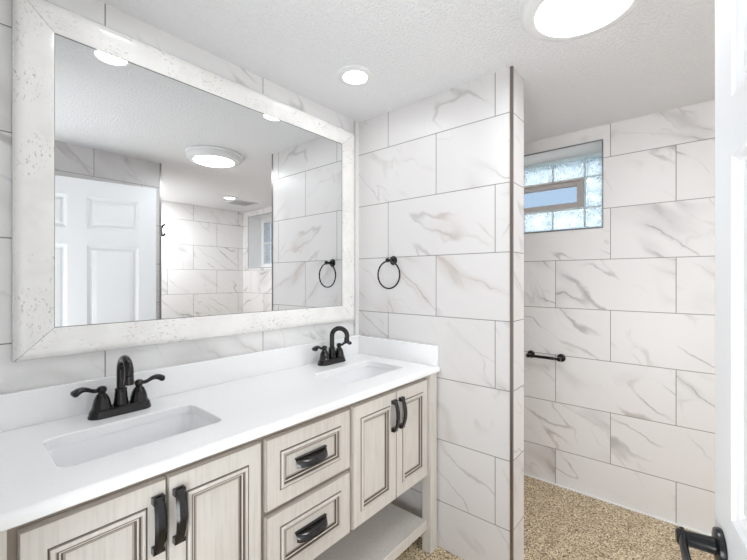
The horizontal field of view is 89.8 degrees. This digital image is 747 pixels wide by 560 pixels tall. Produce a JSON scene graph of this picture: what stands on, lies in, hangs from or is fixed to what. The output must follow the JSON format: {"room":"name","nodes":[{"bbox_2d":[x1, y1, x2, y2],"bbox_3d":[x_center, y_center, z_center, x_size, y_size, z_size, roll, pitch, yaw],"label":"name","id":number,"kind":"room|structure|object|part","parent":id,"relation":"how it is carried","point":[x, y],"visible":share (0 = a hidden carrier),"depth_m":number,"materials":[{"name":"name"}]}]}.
{"room":"bathroom","nodes":[
{"label":"bathroom","id":0,"kind":"room"},
{"bbox_2d":[0,0,354,393],"bbox_3d":[-0.399,0.203,1.953,0.120,2.263,2.785,0,0,40],"label":"wall","id":1,"kind":"structure","parent":0,"point":[45,372],"depth_m":1.28,"materials":[{"name":"stone"}]},
{"bbox_2d":[0,335,359,431],"bbox_3d":[-0.602,0.381,1.601,0.019,0.104,1.608,0,0,40],"label":"backsplash","id":2,"kind":"structure","parent":1,"relation":"attached to","point":[25,408],"depth_m":1.39,"materials":[{"name":"white stone"}]},
{"bbox_2d":[12,0,354,361],"bbox_3d":[-0.576,-0.301,1.624,0.032,1.080,1.430,0,0,40],"label":"wall mirror","id":3,"kind":"object","parent":1,"relation":"attached to","point":[159,196],"visible":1,"depth_m":1.36,"materials":[{"name":"clear glass"}]},
{"bbox_3d":[-0.576,0.194,1.624,0.032,0.090,1.429,0,0,40],"label":"frame rail","id":4,"kind":"part","parent":3,"relation":"part of","materials":[{"name":"white wood"}]},
{"bbox_3d":[-0.576,-0.797,1.624,0.032,0.088,1.429,0,0,40],"label":"frame rail","id":5,"kind":"part","parent":3,"relation":"part of","materials":[{"name":"white wood"}]},
{"bbox_2d":[55,34,341,326],"bbox_3d":[-0.583,-0.302,1.625,0.016,0.926,1.263,0,0,40],"label":"mirror glass","id":6,"kind":"object","parent":3,"relation":"on","point":[181,199],"depth_m":1.43,"materials":[{"name":"clear"}]},
{"bbox_2d":[355,121,358,334],"bbox_3d":[-0.098,-0.298,2.212,0.003,1.255,0.030,0,0,40],"label":"trim","id":7,"kind":"structure","parent":1,"relation":"attached to","point":[356,123],"depth_m":2.21,"materials":[{"name":"white tile"}]},
{"bbox_2d":[98,0,714,142],"bbox_3d":[0.601,-0.978,0.411,3.800,0.100,4.930,0,0,40],"label":"ceiling","id":8,"kind":"structure","parent":0,"point":[660,57],"depth_m":1.54,"materials":[{"name":"white paint"}]},
{"bbox_2d":[337,66,373,86],"bbox_3d":[-0.084,-0.923,1.714,0.170,0.010,0.170,0,0,40],"label":"recessed light","id":9,"kind":"object","parent":8,"relation":"in","point":[355,76],"visible":1,"depth_m":1.70,"materials":[{"name":"white plastic"}]},
{"bbox_2d":[518,0,642,41],"bbox_3d":[0.675,-0.896,1.208,0.390,0.064,0.390,0,0,40],"label":"flush ceiling light","id":10,"kind":"object","parent":8,"relation":"attached to","point":[546,20],"visible":1,"depth_m":1.24,"materials":[{"name":"white plastic"}]},
{"bbox_2d":[359,67,523,559],"bbox_3d":[0.306,0.203,1.987,0.910,2.263,0.150,0,0,40],"label":"wall partition","id":11,"kind":"structure","parent":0,"point":[434,170],"depth_m":1.80,"materials":[{"name":"tile"}]},
{"bbox_2d":[377,256,400,288],"bbox_3d":[0.090,-0.036,2.031,0.157,0.182,0.063,0,0,40],"label":"towel ring","id":12,"kind":"object","parent":11,"relation":"attached to","point":[393,260],"visible":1,"depth_m":2.03,"materials":[{"name":"black metal"}]},
{"bbox_2d":[510,66,513,559],"bbox_3d":[0.605,0.203,1.640,0.012,2.263,0.013,0,0,40],"label":"trim","id":13,"kind":"structure","parent":11,"relation":"attached to","point":[511,67],"depth_m":1.63,"materials":[{"name":"brown metal"}]},
{"bbox_2d":[395,475,714,559],"bbox_3d":[0.624,1.385,0.438,3.800,0.100,5.000,0,0,40],"label":"floor","id":14,"kind":"structure","parent":0,"point":[560,523],"depth_m":1.97,"materials":[{"name":"beige stone"}]},
{"bbox_2d":[0,373,436,559],"bbox_3d":[-0.394,0.899,1.421,0.546,0.872,1.592,0,0,40],"label":"vanity cabinet","id":15,"kind":"object","parent":14,"relation":"on","point":[322,487],"visible":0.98,"depth_m":1.20,"materials":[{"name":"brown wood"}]},
{"bbox_3d":[-0.716,0.899,0.688,0.049,0.872,0.058,0,0,40],"label":"leg","id":16,"kind":"part","parent":15,"relation":"part of","materials":[{"name":"white paint"}]},
{"bbox_3d":[-0.597,0.721,0.821,0.024,0.468,0.264,0,0,40],"label":"cabinet door","id":17,"kind":"part","parent":15,"relation":"part of","materials":[{"name":"white paint"}]},
{"bbox_3d":[-0.508,0.586,0.890,0.033,0.134,0.028,0,0,40],"label":"handle","id":18,"kind":"part","parent":15,"relation":"part of","materials":[{"name":"metal"}]},
{"bbox_3d":[-0.477,0.586,0.927,0.033,0.134,0.028,0,0,40],"label":"handle","id":19,"kind":"part","parent":15,"relation":"part of","materials":[{"name":"metal"}]},
{"bbox_3d":[-0.424,0.721,1.024,0.024,0.468,0.262,0,0,40],"label":"cabinet door","id":20,"kind":"part","parent":15,"relation":"part of","materials":[{"name":"white paint"}]},
{"bbox_2d":[0,335,439,532],"bbox_3d":[-0.400,0.396,1.430,0.549,0.133,1.609,0,0,40],"label":"countertop","id":21,"kind":"structure","parent":15,"relation":"on","point":[246,397],"depth_m":1.18,"materials":[{"name":"white stone"}]},
{"bbox_2d":[70,355,164,420],"bbox_3d":[-0.798,0.337,1.200,0.122,0.191,0.263,0,0,40],"label":"faucet","id":22,"kind":"object","parent":21,"relation":"on","point":[102,408],"visible":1,"depth_m":1.20,"materials":[{"name":"black metal"}]},
{"bbox_3d":[-0.878,0.342,1.144,0.036,0.026,0.074,0,0,40],"label":"lever","id":23,"kind":"part","parent":22,"relation":"part of","materials":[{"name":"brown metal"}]},
{"bbox_3d":[-0.855,0.372,1.180,0.055,0.072,0.055,0,0,40],"label":"handle","id":24,"kind":"part","parent":22,"relation":"part of","materials":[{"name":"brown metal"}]},
{"bbox_3d":[-0.822,0.419,1.220,0.060,0.027,0.176,0,0,40],"label":"plate","id":25,"kind":"part","parent":22,"relation":"part of","materials":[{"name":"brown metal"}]},
{"bbox_3d":[-0.791,0.298,1.194,0.104,0.113,0.024,0,0,40],"label":"spout","id":26,"kind":"part","parent":22,"relation":"part of","materials":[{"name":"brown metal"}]},
{"bbox_3d":[-0.788,0.372,1.260,0.055,0.072,0.055,0,0,40],"label":"handle","id":27,"kind":"part","parent":22,"relation":"part of","materials":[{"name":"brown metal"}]},
{"bbox_3d":[-0.756,0.342,1.288,0.036,0.026,0.074,0,0,40],"label":"lever","id":28,"kind":"part","parent":22,"relation":"part of","materials":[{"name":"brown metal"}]},
{"bbox_2d":[48,413,212,466],"bbox_3d":[-0.674,0.527,1.079,0.286,0.128,0.442,0,0,40],"label":"sink","id":29,"kind":"object","parent":21,"relation":"in","point":[76,453],"visible":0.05,"depth_m":1.15,"materials":[{"name":"white ceramic"}]},
{"bbox_2d":[312,326,351,365],"bbox_3d":[-0.196,0.337,1.921,0.110,0.191,0.263,0,0,40],"label":"faucet","id":30,"kind":"object","parent":21,"relation":"on","point":[333,356],"visible":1,"depth_m":1.92,"materials":[{"name":"black metal"}]},
{"bbox_3d":[-0.271,0.342,1.862,0.036,0.026,0.074,0,0,40],"label":"lever","id":31,"kind":"part","parent":30,"relation":"part of","materials":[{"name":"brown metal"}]},
{"bbox_3d":[-0.248,0.372,1.898,0.055,0.072,0.055,0,0,40],"label":"handle","id":32,"kind":"part","parent":30,"relation":"part of","materials":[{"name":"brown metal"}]},
{"bbox_3d":[-0.215,0.419,1.938,0.060,0.027,0.176,0,0,40],"label":"plate","id":33,"kind":"part","parent":30,"relation":"part of","materials":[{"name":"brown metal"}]},
{"bbox_3d":[-0.175,0.298,1.932,0.104,0.113,0.024,0,0,8],"label":"spout","id":34,"kind":"part","parent":30,"relation":"part of","materials":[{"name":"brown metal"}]},
{"bbox_3d":[-0.181,0.372,1.977,0.055,0.072,0.055,0,0,40],"label":"handle","id":35,"kind":"part","parent":30,"relation":"part of","materials":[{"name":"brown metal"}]},
{"bbox_2d":[324,366,393,382],"bbox_3d":[-0.062,0.527,1.775,0.286,0.128,0.442,0,0,40],"label":"sink","id":36,"kind":"object","parent":21,"relation":"in","point":[363,373],"visible":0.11,"depth_m":1.93,"materials":[{"name":"white ceramic"}]},
{"bbox_3d":[-0.210,0.840,1.276,0.024,0.228,0.363,0,0,40],"label":"drawer","id":37,"kind":"part","parent":15,"relation":"part of","materials":[{"name":"white paint"}]},
{"bbox_3d":[-0.210,0.599,1.276,0.024,0.219,0.363,0,0,40],"label":"drawer","id":38,"kind":"part","parent":15,"relation":"part of","materials":[{"name":"white paint"}]},
{"bbox_3d":[-0.200,0.840,1.260,0.038,0.030,0.132,0,0,40],"label":"handle","id":39,"kind":"part","parent":15,"relation":"part of","materials":[{"name":"metal"}]},
{"bbox_3d":[-0.200,0.599,1.260,0.038,0.030,0.132,0,0,40],"label":"handle","id":40,"kind":"part","parent":15,"relation":"part of","materials":[{"name":"metal"}]},
{"bbox_2d":[313,503,426,559],"bbox_3d":[-0.410,1.204,1.434,0.505,0.047,1.477,0,0,40],"label":"shelf","id":41,"kind":"object","parent":15,"relation":"attached to","point":[391,530],"depth_m":1.72,"materials":[{"name":"white paint"}]},
{"bbox_3d":[0.005,0.721,1.530,0.024,0.468,0.270,0,0,40],"label":"cabinet door","id":42,"kind":"part","parent":15,"relation":"part of","materials":[{"name":"white paint"}]},
{"bbox_3d":[0.097,0.586,1.602,0.033,0.134,0.028,0,0,40],"label":"handle","id":43,"kind":"part","parent":15,"relation":"part of","materials":[{"name":"metal"}]},
{"bbox_3d":[0.131,0.586,1.642,0.033,0.134,0.028,0,0,40],"label":"handle","id":44,"kind":"part","parent":15,"relation":"part of","materials":[{"name":"metal"}]},
{"bbox_3d":[0.177,0.721,1.732,0.024,0.468,0.253,0,0,40],"label":"cabinet door","id":45,"kind":"part","parent":15,"relation":"part of","materials":[{"name":"white paint"}]},
{"bbox_3d":[0.277,0.899,1.857,0.049,0.872,0.059,0,0,40],"label":"leg","id":46,"kind":"part","parent":15,"relation":"part of","materials":[{"name":"white paint"}]},
{"bbox_2d":[524,100,714,533],"bbox_3d":[1.382,0.203,2.504,2.120,2.263,0.360,0,0,40],"label":"wall","id":47,"kind":"structure","parent":0,"point":[627,419],"depth_m":2.16,"materials":[{"name":"white tile"}]},
{"bbox_2d":[526,350,565,361],"bbox_3d":[1.115,0.507,2.446,0.239,0.051,0.074,0,0,40],"label":"paper holder","id":48,"kind":"object","parent":47,"relation":"attached to","point":[560,358],"visible":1,"depth_m":2.42,"materials":[{"name":"metal"}]},
{"bbox_2d":[524,139,602,233],"bbox_3d":[1.194,-0.577,2.614,0.748,0.536,0.294,0,0,40],"label":"window","id":49,"kind":"structure","parent":47,"relation":"in","point":[563,194],"depth_m":2.60,"materials":[{"name":"clear glass"}]},
{"bbox_3d":[1.209,-0.582,2.739,0.504,0.115,0.004,0,0,40],"label":"pane","id":50,"kind":"part","parent":49,"relation":"part of","materials":[{"name":"white"}]},
{"bbox_3d":[1.206,-0.582,2.734,0.590,0.200,0.077,0,0,40],"label":"vent sash","id":51,"kind":"part","parent":49,"relation":"part of","materials":[{"name":"grey plastic"}]},
{"bbox_2d":[524,473,710,535],"bbox_3d":[1.307,1.332,2.323,2.000,0.006,0.013,0,0,40],"label":"trim","id":52,"kind":"structure","parent":47,"relation":"attached to","point":[622,506],"depth_m":2.18,"materials":[{"name":"white tile"}]},
{"bbox_3d":[-0.451,0.204,0.420,1.785,2.263,0.270,0,0,40],"label":"wall","id":53,"kind":"structure","parent":0,"visible":0},
{"bbox_2d":[675,0,746,559],"bbox_3d":[0.468,0.331,0.406,0.108,1.992,0.924,0,0,31],"label":"door","id":54,"kind":"structure","parent":53,"relation":"in","point":[727,540],"depth_m":0.70,"materials":[{"name":"white paint"}]},
{"bbox_3d":[0.614,0.538,0.735,0.017,0.044,0.118,0,0,31],"label":"lever","id":55,"kind":"part","parent":54,"relation":"part of","materials":[{"name":"black metal"}]},
{"bbox_3d":[0.686,0.533,0.746,0.013,0.072,0.072,0,0,31],"label":"lever handle","id":56,"kind":"part","parent":54,"relation":"part of","materials":[{"name":"black metal"}]}
]}

